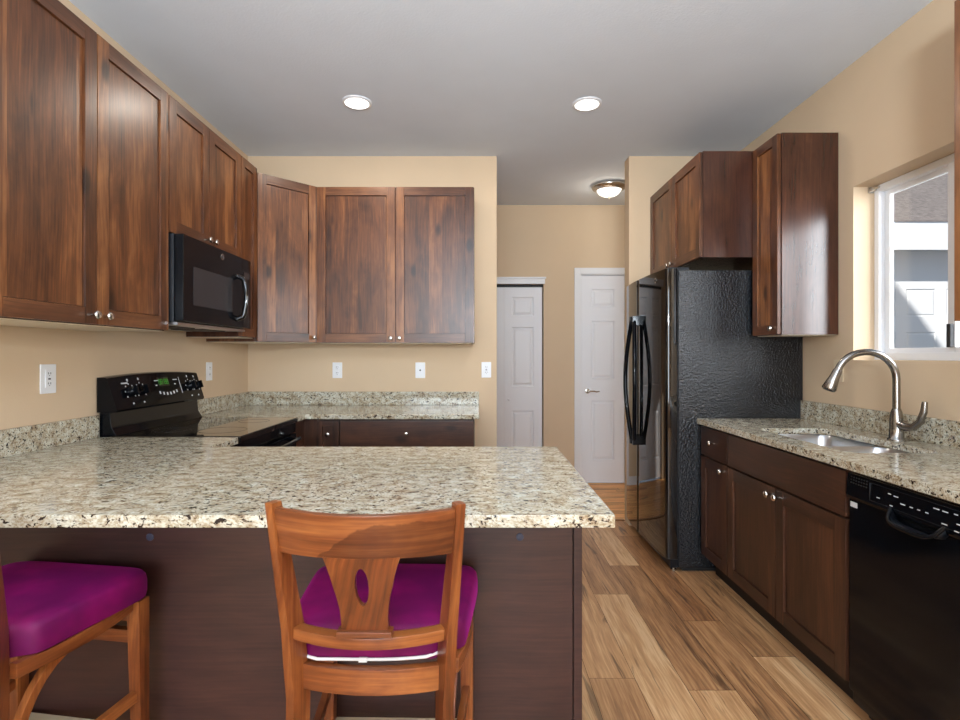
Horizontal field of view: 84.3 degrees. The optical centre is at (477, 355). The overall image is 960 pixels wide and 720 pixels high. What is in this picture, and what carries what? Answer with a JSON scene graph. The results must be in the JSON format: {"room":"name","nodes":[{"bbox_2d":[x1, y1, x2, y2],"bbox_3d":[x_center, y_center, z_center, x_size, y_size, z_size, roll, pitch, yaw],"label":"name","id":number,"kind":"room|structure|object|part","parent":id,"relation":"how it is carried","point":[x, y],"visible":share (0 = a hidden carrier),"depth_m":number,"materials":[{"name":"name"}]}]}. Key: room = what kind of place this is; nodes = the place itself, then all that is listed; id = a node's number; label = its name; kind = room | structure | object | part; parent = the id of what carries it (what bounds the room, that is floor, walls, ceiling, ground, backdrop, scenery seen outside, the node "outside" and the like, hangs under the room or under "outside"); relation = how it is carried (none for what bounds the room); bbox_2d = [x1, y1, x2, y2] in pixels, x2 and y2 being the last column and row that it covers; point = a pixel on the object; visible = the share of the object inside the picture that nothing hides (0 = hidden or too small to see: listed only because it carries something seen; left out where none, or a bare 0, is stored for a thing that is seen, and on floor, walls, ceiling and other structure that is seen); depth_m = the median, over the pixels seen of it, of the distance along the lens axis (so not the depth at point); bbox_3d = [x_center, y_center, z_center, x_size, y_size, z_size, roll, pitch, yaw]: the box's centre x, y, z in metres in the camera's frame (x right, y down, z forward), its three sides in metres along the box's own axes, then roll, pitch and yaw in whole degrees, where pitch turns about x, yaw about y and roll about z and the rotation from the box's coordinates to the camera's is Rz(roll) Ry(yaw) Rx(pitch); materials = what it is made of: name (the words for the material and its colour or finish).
{"room":"kitchen","nodes":[
{"label":"kitchen","id":0,"kind":"room"},
{"bbox_2d":[0,0,247,436],"bbox_3d":[-1.775,-0.084,0.165,0.120,2.813,7.569,0,0,0],"label":"wall","id":1,"kind":"structure","parent":0,"point":[80,357],"depth_m":2.34,"materials":[{"name":"paint"}]},
{"bbox_2d":[40,364,55,393],"bbox_3d":[-1.710,0.091,2.110,0.009,0.116,0.076,0,0,0],"label":"wall outlet","id":2,"kind":"object","parent":1,"relation":"attached to","point":[47,371],"visible":1,"depth_m":2.10,"materials":[{"name":"white plastic"}]},
{"bbox_2d":[45,370,52,387],"bbox_3d":[-1.708,0.091,2.110,0.003,0.068,0.034,0,0,0],"label":"receptacle","id":3,"kind":"object","parent":2,"relation":"attached to","point":[48,373],"depth_m":2.11,"materials":[{"name":"white plastic"}]},
{"bbox_2d":[0,415,98,457],"bbox_3d":[-1.704,0.314,1.792,0.019,0.098,1.164,0,0,0],"label":"backsplash","id":4,"kind":"structure","parent":1,"relation":"attached to","point":[18,440],"depth_m":2.08,"materials":[{"name":"stone"}]},
{"bbox_2d":[0,0,167,330],"bbox_3d":[-1.534,-0.645,1.935,0.357,1.070,0.895,0,0,0],"label":"upper cabinet","id":5,"kind":"object","parent":1,"relation":"attached to","point":[84,130],"visible":1,"depth_m":1.85,"materials":[{"name":"brown wood"}]},
{"bbox_3d":[-1.403,-0.647,1.712,0.009,0.941,0.320,0,0,0],"label":"door panel","id":6,"kind":"part","parent":5,"relation":"part of","materials":[{"name":"brown wood"}]},
{"bbox_3d":[-1.399,-0.647,1.712,0.020,1.062,0.442,0,0,0],"label":"door","id":7,"kind":"part","parent":5,"relation":"part of","materials":[{"name":"brown wood"}]},
{"bbox_3d":[-1.373,-0.148,1.902,0.033,0.030,0.030,0,0,0],"label":"knob","id":8,"kind":"part","parent":5,"relation":"part of","materials":[{"name":"silver metal"}]},
{"bbox_3d":[-1.373,-0.148,1.967,0.033,0.030,0.030,0,0,0],"label":"knob","id":9,"kind":"part","parent":5,"relation":"part of","materials":[{"name":"silver metal"}]},
{"bbox_3d":[-1.399,-0.647,2.158,0.020,1.062,0.442,0,0,0],"label":"door","id":10,"kind":"part","parent":5,"relation":"part of","materials":[{"name":"brown wood"}]},
{"bbox_3d":[-1.403,-0.647,2.158,0.009,0.941,0.322,0,0,0],"label":"door panel","id":11,"kind":"part","parent":5,"relation":"part of","materials":[{"name":"brown wood"}]},
{"bbox_2d":[168,95,240,256],"bbox_3d":[-1.534,-0.870,2.746,0.357,0.621,0.724,0,0,0],"label":"upper cabinet","id":12,"kind":"object","parent":1,"relation":"attached to","point":[204,171],"visible":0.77,"depth_m":2.67,"materials":[{"name":"brown wood"}]},
{"bbox_3d":[-1.399,-0.870,2.563,0.020,0.616,0.352,0,0,0],"label":"door","id":13,"kind":"part","parent":12,"relation":"part of","materials":[{"name":"brown wood"}]},
{"bbox_3d":[-1.403,-0.870,2.563,0.009,0.495,0.231,0,0,0],"label":"door panel","id":14,"kind":"part","parent":12,"relation":"part of","materials":[{"name":"brown wood"}]},
{"bbox_2d":[168,233,250,331],"bbox_3d":[-1.488,-0.346,2.746,0.446,0.417,0.716,0,0,0],"label":"microwave","id":15,"kind":"object","parent":12,"relation":"attached to","point":[209,286],"visible":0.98,"depth_m":2.61,"materials":[{"name":"black metal"}]},
{"bbox_3d":[-1.300,-0.322,2.925,0.071,0.265,0.030,0,0,0],"label":"handle","id":16,"kind":"part","parent":15,"relation":"part of","materials":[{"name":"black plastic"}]},
{"bbox_3d":[-1.399,-0.870,2.925,0.020,0.616,0.363,0,0,0],"label":"door","id":17,"kind":"part","parent":12,"relation":"part of","materials":[{"name":"brown wood"}]},
{"bbox_3d":[-1.403,-0.870,2.925,0.009,0.495,0.242,0,0,0],"label":"door panel","id":18,"kind":"part","parent":12,"relation":"part of","materials":[{"name":"brown wood"}]},
{"bbox_2d":[206,362,211,380],"bbox_3d":[-1.710,0.098,3.375,0.008,0.116,0.072,0,0,0],"label":"wall outlet","id":19,"kind":"object","parent":1,"relation":"attached to","point":[208,364],"visible":1,"depth_m":3.36,"materials":[{"name":"white plastic"}]},
{"bbox_2d":[186,156,256,337],"bbox_3d":[-1.551,-0.645,3.223,0.324,1.070,0.226,0,0,0],"label":"upper cabinet","id":20,"kind":"object","parent":1,"relation":"attached to","point":[248,171],"visible":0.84,"depth_m":3.24,"materials":[{"name":"brown wood"}]},
{"bbox_3d":[-1.399,-0.647,3.223,0.020,1.062,0.219,0,0,0],"label":"door","id":21,"kind":"part","parent":20,"relation":"part of","materials":[{"name":"brown wood"}]},
{"bbox_3d":[-1.403,-0.647,3.223,0.009,0.957,0.114,0,0,0],"label":"door panel","id":22,"kind":"part","parent":20,"relation":"part of","materials":[{"name":"brown wood"}]},
{"bbox_2d":[248,156,694,525],"bbox_3d":[0.115,-0.084,4.014,3.900,2.813,0.130,0,0,0],"label":"wall","id":23,"kind":"structure","parent":0,"point":[271,367],"depth_m":3.95,"materials":[{"name":"paint"}]},
{"bbox_2d":[206,172,322,343],"bbox_3d":[-1.403,-0.623,3.641,0.621,1.070,0.612,0,0,0],"label":"upper cabinet","id":24,"kind":"object","parent":23,"relation":"attached to","point":[286,209],"visible":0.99,"depth_m":3.48,"materials":[{"name":"brown wood"}]},
{"bbox_3d":[-1.251,-0.625,3.485,0.405,1.062,0.020,0,0,-45],"label":"door","id":25,"kind":"part","parent":24,"relation":"part of","materials":[{"name":"brown wood"}]},
{"bbox_3d":[-1.253,-0.625,3.487,0.284,0.941,0.009,0,0,-45],"label":"door panel","id":26,"kind":"part","parent":24,"relation":"part of","materials":[{"name":"brown wood"}]},
{"bbox_2d":[333,362,341,377],"bbox_3d":[-1.047,0.106,3.944,0.072,0.116,0.008,0,0,0],"label":"wall outlet","id":27,"kind":"object","parent":23,"relation":"attached to","point":[337,366],"visible":1,"depth_m":3.94,"materials":[{"name":"white plastic"}]},
{"bbox_2d":[317,187,474,343],"bbox_3d":[-0.566,-0.623,3.768,1.079,1.070,0.357,0,0,0],"label":"upper cabinet","id":28,"kind":"object","parent":23,"relation":"attached to","point":[396,265],"visible":1,"depth_m":3.63,"materials":[{"name":"brown wood"}]},
{"bbox_3d":[-0.834,-0.625,3.633,0.534,1.062,0.020,0,0,0],"label":"door","id":29,"kind":"part","parent":28,"relation":"part of","materials":[{"name":"brown wood"}]},
{"bbox_3d":[-0.834,-0.625,3.636,0.412,0.941,0.009,0,0,0],"label":"door panel","id":30,"kind":"part","parent":28,"relation":"part of","materials":[{"name":"brown wood"}]},
{"bbox_3d":[-0.297,-0.625,3.633,0.534,1.062,0.020,0,0,0],"label":"door","id":31,"kind":"part","parent":28,"relation":"part of","materials":[{"name":"brown wood"}]},
{"bbox_3d":[-0.297,-0.625,3.636,0.412,0.941,0.009,0,0,0],"label":"door panel","id":32,"kind":"part","parent":28,"relation":"part of","materials":[{"name":"brown wood"}]},
{"bbox_2d":[415,362,424,377],"bbox_3d":[-0.430,0.106,3.943,0.072,0.116,0.010,0,0,0],"label":"wall outlet","id":33,"kind":"object","parent":23,"relation":"attached to","point":[419,366],"visible":1,"depth_m":3.94,"materials":[{"name":"white plastic"}]},
{"bbox_2d":[481,362,490,377],"bbox_3d":[0.062,0.103,3.944,0.072,0.116,0.009,0,0,0],"label":"wall outlet","id":34,"kind":"object","parent":23,"relation":"attached to","point":[485,366],"visible":1,"depth_m":3.94,"materials":[{"name":"white plastic"}]},
{"bbox_2d":[484,365,488,373],"bbox_3d":[0.062,0.103,3.942,0.034,0.068,0.003,0,0,0],"label":"receptacle","id":35,"kind":"object","parent":34,"relation":"attached to","point":[486,367],"depth_m":3.94,"materials":[{"name":"white plastic"}]},
{"bbox_2d":[69,0,932,204],"bbox_3d":[0.050,-1.550,0.866,4.500,0.120,8.972,0,0,0],"label":"ceiling","id":36,"kind":"structure","parent":0,"point":[503,79],"depth_m":2.73,"materials":[{"name":"paint"}]},
{"bbox_2d":[342,95,371,109],"bbox_3d":[-0.711,-1.486,3.112,0.172,0.009,0.172,0,0,0],"label":"recessed light","id":37,"kind":"object","parent":36,"relation":"in","point":[357,102],"visible":1,"depth_m":3.10,"materials":[{"name":"white plastic"}]},
{"bbox_2d":[572,97,601,110],"bbox_3d":[0.644,-1.486,3.131,0.172,0.009,0.172,0,0,0],"label":"recessed light","id":38,"kind":"object","parent":36,"relation":"in","point":[585,103],"visible":1,"depth_m":3.12,"materials":[{"name":"white plastic"}]},
{"bbox_2d":[591,180,624,198],"bbox_3d":[1.142,-1.428,4.620,0.300,0.124,0.300,0,0,0],"label":"ceiling lamp","id":39,"kind":"object","parent":36,"relation":"attached to","point":[610,188],"visible":0.98,"depth_m":4.54,"materials":[{"name":"white glass"}]},
{"bbox_3d":[1.142,-1.420,4.620,0.208,0.060,0.208,0,0,0],"label":"lamp shade","id":40,"kind":"part","parent":39,"relation":"part of","materials":[{"name":"white glass"}]},
{"bbox_2d":[497,205,624,482],"bbox_3d":[0.050,-0.084,5.292,4.500,2.813,0.120,0,0,0],"label":"wall","id":41,"kind":"structure","parent":0,"point":[548,241],"depth_m":5.23,"materials":[{"name":"paint"}]},
{"bbox_2d":[497,285,542,446],"bbox_3d":[0.264,0.267,5.263,0.764,1.953,0.069,0,0,0],"label":"door","id":42,"kind":"structure","parent":41,"relation":"in","point":[519,307],"depth_m":5.26,"materials":[{"name":"white paint"}]},
{"bbox_2d":[497,277,545,283],"bbox_3d":[0.255,-0.744,5.219,0.830,0.068,0.026,0,0,0],"label":"trim","id":43,"kind":"structure","parent":41,"relation":"attached to","point":[500,280],"depth_m":5.21,"materials":[{"name":"white paint"}]},
{"bbox_2d":[574,268,624,482],"bbox_3d":[1.237,0.197,5.274,0.574,2.132,0.117,0,0,0],"label":"trim","id":44,"kind":"structure","parent":41,"relation":"attached to","point":[578,272],"depth_m":5.21,"materials":[{"name":"white paint"}]},
{"bbox_2d":[581,276,623,481],"bbox_3d":[1.237,0.228,5.238,0.426,2.046,0.089,0,0,0],"label":"door","id":45,"kind":"structure","parent":41,"relation":"in","point":[602,297],"depth_m":5.25,"materials":[{"name":"white paint"}]},
{"bbox_3d":[1.126,0.346,5.220,0.139,0.052,0.054,0,0,0],"label":"lever handle","id":46,"kind":"part","parent":45,"relation":"part of","materials":[{"name":"silver metal"}]},
{"bbox_2d":[582,483,870,719],"bbox_3d":[0.050,1.293,0.891,4.500,0.060,8.782,0,0,0],"label":"floor","id":47,"kind":"structure","parent":0,"point":[659,642],"depth_m":2.27,"materials":[{"name":"brown wood"}]},
{"bbox_2d":[0,559,148,719],"bbox_3d":[-1.120,0.777,1.232,0.434,0.972,0.474,0,0,8],"label":"counter stool","id":48,"kind":"object","parent":47,"relation":"on","point":[49,610],"visible":1,"depth_m":1.28,"materials":[{"name":"brown wood"}]},
{"bbox_3d":[-0.980,0.777,1.063,0.036,0.972,0.096,0,0,-20],"label":"post","id":49,"kind":"part","parent":48,"relation":"part of","materials":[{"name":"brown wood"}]},
{"bbox_3d":[-1.273,0.954,1.467,0.038,0.618,0.041,0,0,8],"label":"leg","id":50,"kind":"part","parent":48,"relation":"part of","materials":[{"name":"brown wood"}]},
{"bbox_3d":[-1.089,0.996,1.440,0.344,0.002,0.030,0,0,8],"label":"footrest plate","id":51,"kind":"part","parent":48,"relation":"part of","materials":[{"name":"beige"}]},
{"bbox_3d":[-0.931,0.654,1.246,0.043,0.032,0.300,0,0,8],"label":"rail","id":52,"kind":"part","parent":48,"relation":"part of","materials":[{"name":"brown wood"}]},
{"bbox_2d":[1,561,146,657],"bbox_3d":[-1.111,0.600,1.290,0.434,0.075,0.356,0,0,8],"label":"seat cushion","id":53,"kind":"object","parent":48,"relation":"on","point":[51,606],"depth_m":1.26,"materials":[{"name":"fabric"}]},
{"bbox_3d":[-0.905,0.954,1.413,0.038,0.618,0.041,0,0,8],"label":"leg","id":54,"kind":"part","parent":48,"relation":"part of","materials":[{"name":"brown wood"}]},
{"bbox_2d":[97,372,300,446],"bbox_3d":[-1.356,0.673,2.756,0.708,1.180,0.757,0,0,0],"label":"range","id":55,"kind":"object","parent":47,"relation":"on","point":[142,404],"visible":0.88,"depth_m":2.64,"materials":[{"name":"black metal"}]},
{"bbox_3d":[-1.665,0.169,2.756,0.091,0.171,0.757,0,0,0],"label":"control panel","id":56,"kind":"part","parent":55,"relation":"part of","materials":[{"name":"black"}]},
{"bbox_2d":[110,417,297,442],"bbox_3d":[-1.361,0.375,2.756,0.591,0.030,0.757,0,0,0],"label":"cooktop","id":57,"kind":"object","parent":55,"relation":"in","point":[247,429],"depth_m":2.67,"materials":[{"name":"black glass"}]},
{"bbox_3d":[-1.091,0.739,2.756,0.037,0.568,0.751,0,0,0],"label":"oven door","id":58,"kind":"part","parent":55,"relation":"part of","materials":[{"name":"black metal"}]},
{"bbox_2d":[0,528,581,719],"bbox_3d":[-0.710,0.829,1.934,2.007,0.869,0.876,0,0,0],"label":"base cabinet","id":59,"kind":"object","parent":47,"relation":"on","point":[215,642],"visible":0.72,"depth_m":1.50,"materials":[{"name":"brown wood"}]},
{"bbox_2d":[0,415,614,527],"bbox_3d":[-0.700,0.329,1.792,2.028,0.128,1.164,0,0,0],"label":"countertop","id":60,"kind":"structure","parent":59,"relation":"on","point":[57,474],"depth_m":1.51,"materials":[{"name":"stone"}]},
{"bbox_3d":[0.282,0.829,1.796,0.024,0.869,0.600,0,0,0],"label":"panel","id":61,"kind":"part","parent":59,"relation":"part of","materials":[{"name":"brown wood"}]},
{"bbox_2d":[294,419,339,446],"bbox_3d":[-1.290,0.829,3.546,0.845,0.869,0.802,0,0,0],"label":"base cabinet","id":62,"kind":"object","parent":47,"relation":"on","point":[312,432],"visible":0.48,"depth_m":3.32,"materials":[{"name":"brown wood"}]},
{"bbox_3d":[-0.940,0.773,3.320,0.140,0.735,0.020,0,0,0],"label":"door","id":63,"kind":"part","parent":62,"relation":"part of","materials":[{"name":"brown wood"}]},
{"bbox_3d":[-0.940,0.773,3.324,0.065,0.660,0.009,0,0,0],"label":"door panel","id":64,"kind":"part","parent":62,"relation":"part of","materials":[{"name":"brown wood"}]},
{"bbox_2d":[197,392,478,421],"bbox_3d":[-0.853,0.329,3.546,1.722,0.128,0.804,0,0,0],"label":"countertop","id":65,"kind":"structure","parent":62,"relation":"on","point":[302,405],"depth_m":3.81,"materials":[{"name":"stone"}]},
{"bbox_2d":[265,500,477,719],"bbox_3d":[-0.221,0.777,1.231,0.434,0.972,0.474,0,0,1],"label":"counter stool","id":66,"kind":"object","parent":47,"relation":"on","point":[364,605],"visible":1,"depth_m":1.08,"materials":[{"name":"brown wood"}]},
{"bbox_3d":[-0.387,0.777,1.088,0.036,0.972,0.096,0,0,29],"label":"post","id":67,"kind":"part","parent":66,"relation":"part of","materials":[{"name":"brown wood"}]},
{"bbox_3d":[-0.404,0.954,1.445,0.038,0.618,0.041,0,0,1],"label":"leg","id":68,"kind":"part","parent":66,"relation":"part of","materials":[{"name":"brown wood"}]},
{"bbox_3d":[-0.240,0.634,1.107,0.018,0.009,0.006,0,0,1],"label":"zip pull","id":69,"kind":"part","parent":66,"relation":"part of","materials":[{"name":"white"}]},
{"bbox_3d":[-0.225,0.348,1.039,0.360,0.094,0.089,0,0,1],"label":"crest rail","id":70,"kind":"part","parent":66,"relation":"part of","materials":[{"name":"brown wood"}]},
{"bbox_3d":[-0.224,0.570,1.079,0.312,0.024,0.068,0,0,1],"label":"rail","id":71,"kind":"part","parent":66,"relation":"part of","materials":[{"name":"brown wood"}]},
{"bbox_3d":[-0.223,0.670,1.105,0.290,0.052,0.042,0,0,1],"label":"rail","id":72,"kind":"part","parent":66,"relation":"part of","materials":[{"name":"brown wood"}]},
{"bbox_2d":[300,564,477,658],"bbox_3d":[-0.220,0.600,1.290,0.434,0.075,0.356,0,0,1],"label":"seat cushion","id":73,"kind":"object","parent":66,"relation":"on","point":[417,590],"depth_m":1.20,"materials":[{"name":"fabric"}]},
{"bbox_3d":[-0.217,0.996,1.442,0.344,0.002,0.030,0,0,1],"label":"footrest plate","id":74,"kind":"part","parent":66,"relation":"part of","materials":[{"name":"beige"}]},
{"bbox_3d":[-0.060,0.777,1.082,0.036,0.972,0.096,0,0,-27],"label":"post","id":75,"kind":"part","parent":66,"relation":"part of","materials":[{"name":"brown wood"}]},
{"bbox_3d":[-0.036,0.654,1.270,0.043,0.032,0.300,0,0,1],"label":"rail","id":76,"kind":"part","parent":66,"relation":"part of","materials":[{"name":"brown wood"}]},
{"bbox_3d":[-0.032,0.954,1.438,0.038,0.618,0.041,0,0,1],"label":"leg","id":77,"kind":"part","parent":66,"relation":"part of","materials":[{"name":"brown wood"}]},
{"bbox_2d":[340,419,474,446],"bbox_3d":[-0.445,0.829,3.612,0.842,0.869,0.670,0,0,0],"label":"base cabinet","id":78,"kind":"object","parent":47,"relation":"on","point":[353,432],"visible":0.17,"depth_m":3.31,"materials":[{"name":"brown wood"}]},
{"bbox_2d":[623,267,802,570],"bbox_3d":[1.452,0.370,3.518,0.894,1.786,0.840,0,0,0],"label":"refrigerator","id":79,"kind":"object","parent":47,"relation":"on","point":[692,352],"visible":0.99,"depth_m":3.10,"materials":[{"name":"black metal"}]},
{"bbox_3d":[1.064,0.163,3.638,0.116,0.860,0.094,0,0,0],"label":"handle","id":80,"kind":"part","parent":79,"relation":"part of","materials":[{"name":"black"}]},
{"bbox_3d":[1.121,0.338,3.759,0.085,1.700,0.359,0,0,0],"label":"freezer door","id":81,"kind":"part","parent":79,"relation":"part of","materials":[{"name":"black metal"}]},
{"bbox_3d":[1.066,0.163,3.507,0.112,0.860,0.104,0,0,0],"label":"handle","id":82,"kind":"part","parent":79,"relation":"part of","materials":[{"name":"black"}]},
{"bbox_3d":[1.121,0.338,3.334,0.086,1.700,0.473,0,0,0],"label":"fridge door","id":83,"kind":"part","parent":79,"relation":"part of","materials":[{"name":"black metal"}]},
{"bbox_2d":[701,426,743,599],"bbox_3d":[1.581,0.829,2.909,0.645,0.869,0.325,0,0,0],"label":"base cabinet","id":84,"kind":"object","parent":47,"relation":"on","point":[714,442],"visible":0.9,"depth_m":2.90,"materials":[{"name":"brown wood"}]},
{"bbox_3d":[1.304,0.858,2.909,0.009,0.445,0.197,0,0,0],"label":"door panel","id":85,"kind":"part","parent":84,"relation":"part of","materials":[{"name":"brown wood"}]},
{"bbox_3d":[1.301,0.484,2.909,0.020,0.161,0.318,0,0,0],"label":"drawer","id":86,"kind":"part","parent":84,"relation":"part of","materials":[{"name":"brown wood"}]},
{"bbox_3d":[1.301,0.858,2.909,0.020,0.566,0.318,0,0,0],"label":"door","id":87,"kind":"part","parent":84,"relation":"part of","materials":[{"name":"brown wood"}]},
{"bbox_2d":[728,434,852,698],"bbox_3d":[1.581,0.829,2.302,0.645,0.869,0.888,0,0,0],"label":"base cabinet","id":88,"kind":"object","parent":47,"relation":"on","point":[788,512],"visible":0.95,"depth_m":2.18,"materials":[{"name":"brown wood"}]},
{"bbox_3d":[1.304,0.858,2.523,0.009,0.445,0.317,0,0,0],"label":"door panel","id":89,"kind":"part","parent":88,"relation":"part of","materials":[{"name":"brown wood"}]},
{"bbox_3d":[1.301,0.858,2.523,0.020,0.566,0.438,0,0,0],"label":"door","id":90,"kind":"part","parent":88,"relation":"part of","materials":[{"name":"brown wood"}]},
{"bbox_3d":[1.274,0.608,2.333,0.033,0.030,0.030,0,0,0],"label":"knob","id":91,"kind":"part","parent":88,"relation":"part of","materials":[{"name":"silver metal"}]},
{"bbox_3d":[1.274,0.608,2.271,0.033,0.030,0.030,0,0,0],"label":"knob","id":92,"kind":"part","parent":88,"relation":"part of","materials":[{"name":"silver metal"}]},
{"bbox_3d":[1.301,0.484,2.302,0.020,0.161,0.880,0,0,0],"label":"drawer","id":93,"kind":"part","parent":88,"relation":"part of","materials":[{"name":"brown wood"}]},
{"bbox_3d":[1.593,0.504,2.302,0.563,0.220,0.888,0,0,0],"label":"frame","id":94,"kind":"part","parent":88,"relation":"part of","materials":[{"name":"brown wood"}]},
{"bbox_3d":[1.304,0.858,2.081,0.009,0.445,0.317,0,0,0],"label":"door panel","id":95,"kind":"part","parent":88,"relation":"part of","materials":[{"name":"brown wood"}]},
{"bbox_3d":[1.301,0.858,2.081,0.020,0.566,0.438,0,0,0],"label":"door","id":96,"kind":"part","parent":88,"relation":"part of","materials":[{"name":"brown wood"}]},
{"bbox_2d":[697,400,959,503],"bbox_3d":[1.590,0.326,2.162,0.628,0.135,1.873,0,0,0],"label":"countertop","id":97,"kind":"structure","parent":88,"relation":"on","point":[931,464],"depth_m":2.18,"materials":[{"name":"stone"}]},
{"bbox_2d":[779,434,907,452],"bbox_3d":[1.573,0.487,2.325,0.395,0.185,0.712,0,0,0],"label":"sink","id":98,"kind":"object","parent":97,"relation":"in","point":[839,443],"visible":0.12,"depth_m":2.51,"materials":[{"name":"silver metal"}]},
{"bbox_3d":[1.573,0.487,2.497,0.395,0.185,0.368,0,0,0],"label":"bowl","id":99,"kind":"part","parent":98,"relation":"part of","materials":[{"name":"silver metal"}]},
{"bbox_3d":[1.573,0.487,2.141,0.395,0.185,0.344,0,0,0],"label":"bowl","id":100,"kind":"part","parent":98,"relation":"part of","materials":[{"name":"silver metal"}]},
{"bbox_2d":[822,349,927,440],"bbox_3d":[1.702,0.165,2.297,0.362,0.394,0.146,0,0,28],"label":"kitchen faucet","id":101,"kind":"object","parent":97,"relation":"on","point":[897,426],"visible":1,"depth_m":2.28,"materials":[{"name":"grey metal"}]},
{"bbox_3d":[1.692,0.105,2.305,0.258,0.274,0.029,0,0,10],"label":"spout","id":102,"kind":"part","parent":101,"relation":"part of","materials":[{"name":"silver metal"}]},
{"bbox_3d":[1.813,0.253,2.212,0.037,0.133,0.123,0,0,-8],"label":"lever","id":103,"kind":"part","parent":101,"relation":"part of","materials":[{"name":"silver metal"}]},
{"bbox_2d":[846,471,959,719],"bbox_3d":[1.567,0.830,1.551,0.640,0.866,0.606,0,0,0],"label":"dishwasher","id":104,"kind":"object","parent":47,"relation":"on","point":[904,543],"visible":0.98,"depth_m":1.61,"materials":[{"name":"black metal"}]},
{"bbox_3d":[1.311,1.182,1.551,0.012,0.038,0.586,0,0,0],"label":"panel","id":105,"kind":"part","parent":104,"relation":"part of","materials":[{"name":"black metal"}]},
{"bbox_3d":[1.300,0.449,1.551,0.033,0.087,0.600,0,0,0],"label":"control panel","id":106,"kind":"part","parent":104,"relation":"part of","materials":[{"name":"black plastic"}]},
{"bbox_3d":[1.309,0.401,1.551,0.016,0.006,0.600,0,0,0],"label":"trim","id":107,"kind":"part","parent":104,"relation":"part of","materials":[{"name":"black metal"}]},
{"bbox_3d":[1.268,0.493,1.551,0.041,0.052,0.202,0,0,0],"label":"handle","id":108,"kind":"part","parent":104,"relation":"part of","materials":[{"name":"black plastic"}]},
{"bbox_2d":[741,0,959,447],"bbox_3d":[1.985,-0.084,0.165,0.160,2.813,7.569,0,0,0],"label":"wall","id":109,"kind":"structure","parent":0,"point":[891,110],"depth_m":2.55,"materials":[{"name":"paint"}]},
{"bbox_2d":[650,151,752,273],"bbox_3d":[1.575,-0.878,3.504,0.655,0.614,0.882,0,0,0],"label":"upper cabinet","id":110,"kind":"object","parent":109,"relation":"attached to","point":[701,218],"visible":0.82,"depth_m":3.07,"materials":[{"name":"brown wood"}]},
{"bbox_3d":[1.291,-0.877,3.724,0.020,0.606,0.435,0,0,0],"label":"door","id":111,"kind":"part","parent":110,"relation":"part of","materials":[{"name":"brown wood"}]},
{"bbox_3d":[1.294,-0.877,3.724,0.009,0.485,0.314,0,0,0],"label":"door panel","id":112,"kind":"part","parent":110,"relation":"part of","materials":[{"name":"brown wood"}]},
{"bbox_3d":[1.294,-0.877,3.284,0.009,0.485,0.314,0,0,0],"label":"door panel","id":113,"kind":"part","parent":110,"relation":"part of","materials":[{"name":"brown wood"}]},
{"bbox_3d":[1.291,-0.877,3.284,0.020,0.606,0.435,0,0,0],"label":"door","id":114,"kind":"part","parent":110,"relation":"part of","materials":[{"name":"brown wood"}]},
{"bbox_2d":[753,133,837,336],"bbox_3d":[1.726,-0.645,2.929,0.353,1.070,0.262,0,0,0],"label":"upper cabinet","id":115,"kind":"object","parent":109,"relation":"attached to","point":[795,175],"visible":1,"depth_m":2.80,"materials":[{"name":"brown wood"}]},
{"bbox_3d":[1.597,-0.647,2.930,0.009,0.957,0.148,0,0,0],"label":"door panel","id":116,"kind":"part","parent":115,"relation":"part of","materials":[{"name":"brown wood"}]},
{"bbox_3d":[1.593,-0.647,2.930,0.020,1.062,0.253,0,0,0],"label":"door","id":117,"kind":"part","parent":115,"relation":"part of","materials":[{"name":"brown wood"}]},
{"bbox_2d":[834,360,843,381],"bbox_3d":[1.900,0.078,2.795,0.008,0.116,0.072,0,0,0],"label":"wall outlet","id":118,"kind":"object","parent":109,"relation":"attached to","point":[841,379],"visible":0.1,"depth_m":2.77,"materials":[{"name":"beige plastic"}]},
{"bbox_2d":[868,185,879,192],"bbox_3d":[1.990,-0.840,2.663,0.030,0.031,0.049,0,0,0],"label":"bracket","id":119,"kind":"object","parent":109,"relation":"attached to","point":[873,189],"visible":1,"depth_m":2.67,"materials":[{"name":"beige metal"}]},
{"bbox_2d":[801,400,959,447],"bbox_3d":[1.895,0.310,2.162,0.019,0.104,1.873,0,0,0],"label":"backsplash","id":120,"kind":"structure","parent":109,"relation":"attached to","point":[944,432],"depth_m":2.51,"materials":[{"name":"stone"}]},
{"bbox_2d":[874,153,959,360],"bbox_3d":[2.030,-0.419,2.240,0.065,0.877,0.898,0,0,0],"label":"window","id":121,"kind":"structure","parent":109,"relation":"in","point":[884,195],"depth_m":2.62,"materials":[{"name":"white plastic"}]},
{"bbox_3d":[2.026,-0.419,2.047,0.020,0.819,0.455,0,0,0],"label":"sash","id":122,"kind":"part","parent":121,"relation":"part of","materials":[{"name":"white plastic"}]},
{"bbox_2d":[954,0,959,320],"bbox_3d":[1.726,-0.645,1.465,0.353,1.070,0.600,0,0,0],"label":"upper cabinet","id":123,"kind":"object","parent":109,"relation":"attached to","point":[957,2],"visible":1,"depth_m":1.75,"materials":[{"name":"brown wood"}]},
{"label":"outside","id":124,"kind":"structure","parent":0,"visible":0},
{"bbox_3d":[10.032,1.563,4.000,15.935,0.100,24.000,0,0,0],"label":"ground","id":125,"kind":"structure","parent":124,"visible":0},
{"bbox_2d":[894,173,954,360],"bbox_3d":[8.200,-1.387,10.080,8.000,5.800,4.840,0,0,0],"label":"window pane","id":126,"kind":"object","parent":125,"relation":"on","point":[921,210],"visible":0.17,"depth_m":7.96,"materials":[{"name":"white"}]}
]}

